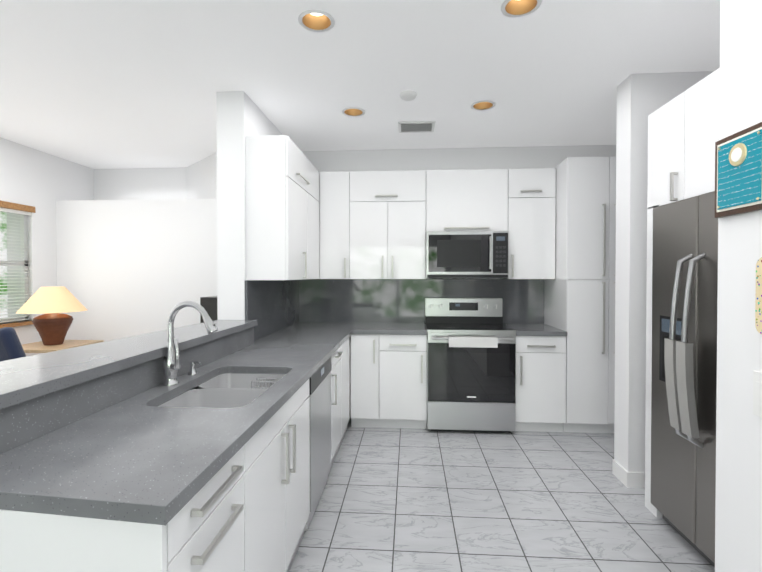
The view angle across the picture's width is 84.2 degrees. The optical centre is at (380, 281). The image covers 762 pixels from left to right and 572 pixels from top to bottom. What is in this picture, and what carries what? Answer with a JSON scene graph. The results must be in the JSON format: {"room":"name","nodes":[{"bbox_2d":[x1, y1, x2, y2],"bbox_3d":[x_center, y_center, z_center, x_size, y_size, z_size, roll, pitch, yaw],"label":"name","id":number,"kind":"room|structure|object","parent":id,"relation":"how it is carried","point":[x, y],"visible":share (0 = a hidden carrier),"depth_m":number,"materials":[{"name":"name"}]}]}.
{"room":"kitchen","nodes":[
{"label":"kitchen","id":0,"kind":"room"},
{"bbox_2d":[0,137,93,356],"bbox_3d":[-3.958,0.021,1.197,0.300,2.710,8.460,0,1,4],"label":"wall","id":1,"kind":"structure","parent":0,"point":[42,182],"depth_m":4.38,"materials":[{"name":"white paint"}]},
{"bbox_2d":[0,200,35,327],"bbox_3d":[-3.761,-0.171,3.783,0.325,1.370,1.350,0,1,4],"label":"window","id":2,"kind":"structure","parent":1,"relation":"in","point":[23,211],"depth_m":4.30,"materials":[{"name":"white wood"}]},
{"bbox_2d":[216,91,282,319],"bbox_3d":[-1.030,-0.011,3.750,0.200,2.710,1.450,0,1,4],"label":"wall","id":3,"kind":"structure","parent":0,"point":[241,115],"depth_m":3.02,"materials":[{"name":"white paint"}]},
{"bbox_2d":[246,135,319,279],"bbox_3d":[-0.768,-0.533,3.574,0.340,1.040,1.086,0,1,4],"label":"upper cabinet","id":4,"kind":"object","parent":3,"relation":"attached to","point":[282,212],"visible":1,"depth_m":3.04,"materials":[{"name":"white wood"}]},
{"bbox_2d":[56,145,615,341],"bbox_3d":[-0.506,-0.024,4.816,6.700,2.710,0.772,0,1,4],"label":"wall","id":5,"kind":"structure","parent":0,"point":[136,251],"depth_m":4.58,"materials":[{"name":"white paint"}]},
{"bbox_2d":[0,279,543,453],"bbox_3d":[0.272,0.244,2.641,2.545,0.489,3.492,0,1,4],"label":"backsplash","id":6,"kind":"structure","parent":5,"relation":"attached to","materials":[{"name":"stone"}]},
{"bbox_2d":[319,172,350,278],"bbox_3d":[-0.446,-0.542,4.254,0.312,1.040,0.346,0,1,4],"label":"upper cabinet","id":7,"kind":"object","parent":5,"relation":"attached to","point":[334,187],"depth_m":4.08,"materials":[{"name":"white wood"}]},
{"bbox_2d":[351,170,426,278],"bbox_3d":[0.075,-0.542,4.218,0.733,1.040,0.346,0,1,4],"label":"upper cabinet","id":8,"kind":"object","parent":5,"relation":"attached to","point":[376,224],"depth_m":4.04,"materials":[{"name":"white wood"}]},
{"bbox_2d":[427,169,510,231],"bbox_3d":[0.825,-0.767,4.165,0.766,0.588,0.346,0,1,4],"label":"upper cabinet","id":9,"kind":"object","parent":5,"relation":"attached to","point":[475,199],"depth_m":3.99,"materials":[{"name":"white wood"}]},
{"bbox_2d":[426,231,508,277],"bbox_3d":[0.821,-0.252,4.118,0.766,0.433,0.452,0,1,4],"label":"microwave","id":10,"kind":"object","parent":9,"relation":"attached to","point":[467,254],"visible":0.96,"depth_m":3.94,"materials":[{"name":"silver metal"}]},
{"bbox_2d":[500,168,555,278],"bbox_3d":[1.427,-0.540,4.127,0.437,1.040,0.346,0,1,4],"label":"upper cabinet","id":11,"kind":"object","parent":5,"relation":"attached to","point":[533,191],"depth_m":3.95,"materials":[{"name":"white wood"}]},
{"bbox_2d":[0,0,719,168],"bbox_3d":[-0.758,-1.403,1.083,6.700,0.140,8.700,0,1,4],"label":"ceiling","id":12,"kind":"structure","parent":0,"point":[103,84],"depth_m":2.68,"materials":[{"name":"white paint"}]},
{"bbox_2d":[298,9,334,31],"bbox_3d":[-0.333,-1.396,2.178,0.188,0.112,0.188,0,1,4],"label":"recessed light","id":13,"kind":"object","parent":12,"relation":"in","point":[313,20],"visible":0.67,"depth_m":2.23,"materials":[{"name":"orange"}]},
{"bbox_2d":[342,107,364,116],"bbox_3d":[-0.221,-1.411,3.383,0.188,0.112,0.188,0,1,4],"label":"recessed light","id":14,"kind":"object","parent":12,"relation":"in","point":[353,111],"visible":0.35,"depth_m":3.44,"materials":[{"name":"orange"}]},
{"bbox_2d":[400,90,416,100],"bbox_3d":[0.198,-1.338,3.054,0.124,0.036,0.124,0,1,4],"label":"smoke detector","id":15,"kind":"object","parent":12,"relation":"attached to","point":[408,95],"visible":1,"depth_m":3.02,"materials":[{"name":"white plastic"}]},
{"bbox_2d":[398,121,435,132],"bbox_3d":[0.312,-1.359,3.718,0.320,0.013,0.260,0,1,4],"label":"ceiling vent","id":16,"kind":"object","parent":12,"relation":"in","point":[416,126],"visible":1,"depth_m":3.71,"materials":[{"name":"white plastic"}]},
{"bbox_2d":[471,100,495,110],"bbox_3d":[0.787,-1.410,3.254,0.188,0.112,0.188,0,1,4],"label":"recessed light","id":17,"kind":"object","parent":12,"relation":"in","point":[483,105],"visible":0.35,"depth_m":3.31,"materials":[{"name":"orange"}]},
{"bbox_2d":[501,0,541,17],"bbox_3d":[0.681,-1.395,2.049,0.188,0.112,0.188,0,1,4],"label":"recessed light","id":18,"kind":"object","parent":12,"relation":"in","point":[515,8],"visible":1,"depth_m":2.10,"materials":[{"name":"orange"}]},
{"bbox_2d":[289,413,714,571],"bbox_3d":[-0.758,1.427,1.119,6.700,0.100,8.700,0,1,4],"label":"floor","id":19,"kind":"structure","parent":0,"point":[406,500],"depth_m":2.50,"materials":[{"name":"tile"}]},
{"bbox_2d":[0,327,25,361],"bbox_3d":[-3.214,0.861,2.731,0.940,0.993,1.700,0,1,4],"label":"chair","id":20,"kind":"object","parent":19,"relation":"on","point":[11,347],"visible":0.17,"depth_m":3.25,"materials":[{"name":"blue fabric"}]},
{"bbox_2d":[22,340,103,352],"bbox_3d":[-3.062,0.966,3.945,0.560,0.752,0.560,0,1,4],"label":"side table","id":21,"kind":"object","parent":19,"relation":"on","point":[38,347],"visible":0.08,"depth_m":3.88,"materials":[{"name":"brown wood"}]},
{"bbox_2d":[16,286,86,344],"bbox_3d":[-3.062,0.319,3.937,0.530,0.540,0.530,0,1,4],"label":"lamp","id":22,"kind":"object","parent":21,"relation":"on","point":[52,323],"visible":1,"depth_m":3.83,"materials":[{"name":"fabric"}]},
{"bbox_2d":[0,437,251,571],"bbox_3d":[-0.734,0.943,1.165,0.550,0.868,0.457,0,1,4],"label":"base cabinet","id":23,"kind":"object","parent":19,"relation":"on","point":[246,508],"depth_m":0.94,"materials":[{"name":"white wood"}]},
{"bbox_2d":[200,296,217,322],"bbox_3d":[-1.445,0.745,4.278,0.580,1.185,0.440,0,1,4],"label":"console","id":24,"kind":"object","parent":19,"relation":"on","point":[208,304],"visible":0.15,"depth_m":4.07,"materials":[{"name":"black plastic"}]},
{"bbox_2d":[252,416,309,571],"bbox_3d":[-0.688,1.058,1.844,0.550,0.620,0.896,0,1,4],"label":"base cabinet","id":25,"kind":"object","parent":19,"relation":"on","point":[281,447],"depth_m":1.74,"materials":[{"name":"white wood"}]},
{"bbox_2d":[273,343,343,473],"bbox_3d":[-0.601,0.918,3.126,0.550,0.868,0.463,0,1,4],"label":"base cabinet","id":26,"kind":"object","parent":19,"relation":"on","point":[298,404],"depth_m":2.98,"materials":[{"name":"white wood"}]},
{"bbox_2d":[304,357,330,530],"bbox_3d":[-0.621,0.921,2.591,0.532,0.852,0.600,0,1,4],"label":"dishwasher","id":27,"kind":"object","parent":26,"relation":"in","point":[320,416],"visible":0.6,"depth_m":2.50,"materials":[{"name":"silver"}]},
{"bbox_2d":[344,336,350,434],"bbox_3d":[-0.570,0.912,3.590,0.550,0.868,0.469,0,1,4],"label":"base cabinet","id":28,"kind":"object","parent":19,"relation":"on","point":[347,344],"depth_m":3.65,"materials":[{"name":"white wood"}]},
{"bbox_2d":[0,279,363,525],"bbox_3d":[-0.849,0.346,2.689,1.050,0.693,3.551,0,1,4],"label":"countertop","id":29,"kind":"structure","parent":28,"relation":"on","point":[136,429],"depth_m":1.46,"materials":[{"name":"stone"}]},
{"bbox_2d":[162,301,217,385],"bbox_3d":[-0.841,0.273,1.860,0.272,0.373,0.103,0,1,4],"label":"faucet","id":30,"kind":"object","parent":29,"relation":"on","point":[170,353],"depth_m":1.86,"materials":[{"name":"silver metal"}]},
{"bbox_2d":[188,361,200,374],"bbox_3d":[-0.912,0.424,2.069,0.067,0.066,0.042,0,1,4],"label":"soap dispenser","id":31,"kind":"object","parent":29,"relation":"on","point":[192,371],"depth_m":2.06,"materials":[{"name":"silver metal"}]},
{"bbox_2d":[159,373,285,407],"bbox_3d":[-0.679,0.600,1.905,0.408,0.204,0.708,0,1,4],"label":"sink","id":32,"kind":"object","parent":29,"relation":"in","point":[217,390],"depth_m":1.95,"materials":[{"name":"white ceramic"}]},
{"bbox_2d":[351,334,426,428],"bbox_3d":[0.086,0.906,4.079,0.689,0.868,0.658,0,1,4],"label":"base cabinet","id":33,"kind":"object","parent":19,"relation":"on","point":[388,380],"visible":0.92,"depth_m":3.78,"materials":[{"name":"white wood"}]},
{"bbox_2d":[425,298,515,432],"bbox_3d":[0.813,0.759,3.987,0.772,1.165,0.704,0,1,4],"label":"range","id":34,"kind":"object","parent":19,"relation":"on","point":[471,354],"visible":1,"depth_m":3.71,"materials":[{"name":"silver metal"}]},
{"bbox_2d":[515,336,565,431],"bbox_3d":[1.419,0.907,3.989,0.434,0.868,0.658,0,1,4],"label":"base cabinet","id":35,"kind":"object","parent":19,"relation":"on","point":[540,386],"visible":0.83,"depth_m":3.69,"materials":[{"name":"white wood"}]},
{"bbox_2d":[503,323,566,335],"bbox_3d":[1.418,0.453,3.971,0.434,0.036,0.607,0,1,4],"label":"countertop","id":36,"kind":"structure","parent":35,"relation":"on","point":[522,329],"depth_m":3.80,"materials":[{"name":"stone"}]},
{"bbox_2d":[544,156,615,432],"bbox_3d":[2.064,0.132,3.936,0.852,2.420,0.658,0,1,4],"label":"pantry","id":37,"kind":"object","parent":19,"relation":"on","point":[579,298],"visible":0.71,"depth_m":3.66,"materials":[{"name":"white painted wood"},{"name":"nickel"}]},
{"bbox_2d":[645,68,719,517],"bbox_3d":[1.941,0.192,1.966,0.832,2.350,1.086,0,1,4],"label":"upper cabinet","id":38,"kind":"object","parent":19,"relation":"on","point":[683,132],"visible":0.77,"depth_m":2.24,"materials":[{"name":"white wood"}]},
{"bbox_2d":[651,191,717,567],"bbox_3d":[1.840,0.478,1.929,0.867,1.778,0.910,0,1,4],"label":"fridge","id":39,"kind":"object","parent":19,"relation":"on","point":[684,354],"visible":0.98,"depth_m":2.05,"materials":[{"name":"silver metal"}]},
{"bbox_2d":[612,71,713,487],"bbox_3d":[2.169,0.001,2.817,1.092,2.710,0.202,0,1,4],"label":"wall column","id":40,"kind":"structure","parent":0,"point":[641,97],"depth_m":2.77,"materials":[{"name":"white paint"}]},
{"bbox_2d":[715,0,761,571],"bbox_3d":[1.731,0.048,-0.999,1.450,2.710,4.845,0,1,4],"label":"wall","id":41,"kind":"structure","parent":0,"point":[738,523],"depth_m":1.37,"materials":[{"name":"white paint"}]},
{"bbox_2d":[715,122,761,217],"bbox_3d":[1.148,-0.348,1.346,0.030,0.261,0.222,0,1,4],"label":"plaque","id":42,"kind":"object","parent":41,"relation":"attached to","point":[738,172],"visible":1,"depth_m":1.34,"materials":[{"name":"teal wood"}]},
{"bbox_2d":[753,371,761,416],"bbox_3d":[1.151,0.345,1.249,0.010,0.136,0.120,0,1,4],"label":"switch plate","id":43,"kind":"object","parent":41,"relation":"attached to","point":[757,393],"visible":1,"depth_m":1.29,"materials":[{"name":"white plastic"}]},
{"bbox_2d":[755,257,761,333],"bbox_3d":[1.145,0.045,1.182,0.013,0.235,0.218,0,1,4],"label":"plaque","id":44,"kind":"object","parent":41,"relation":"attached to","point":[758,312],"visible":1,"depth_m":1.28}
]}

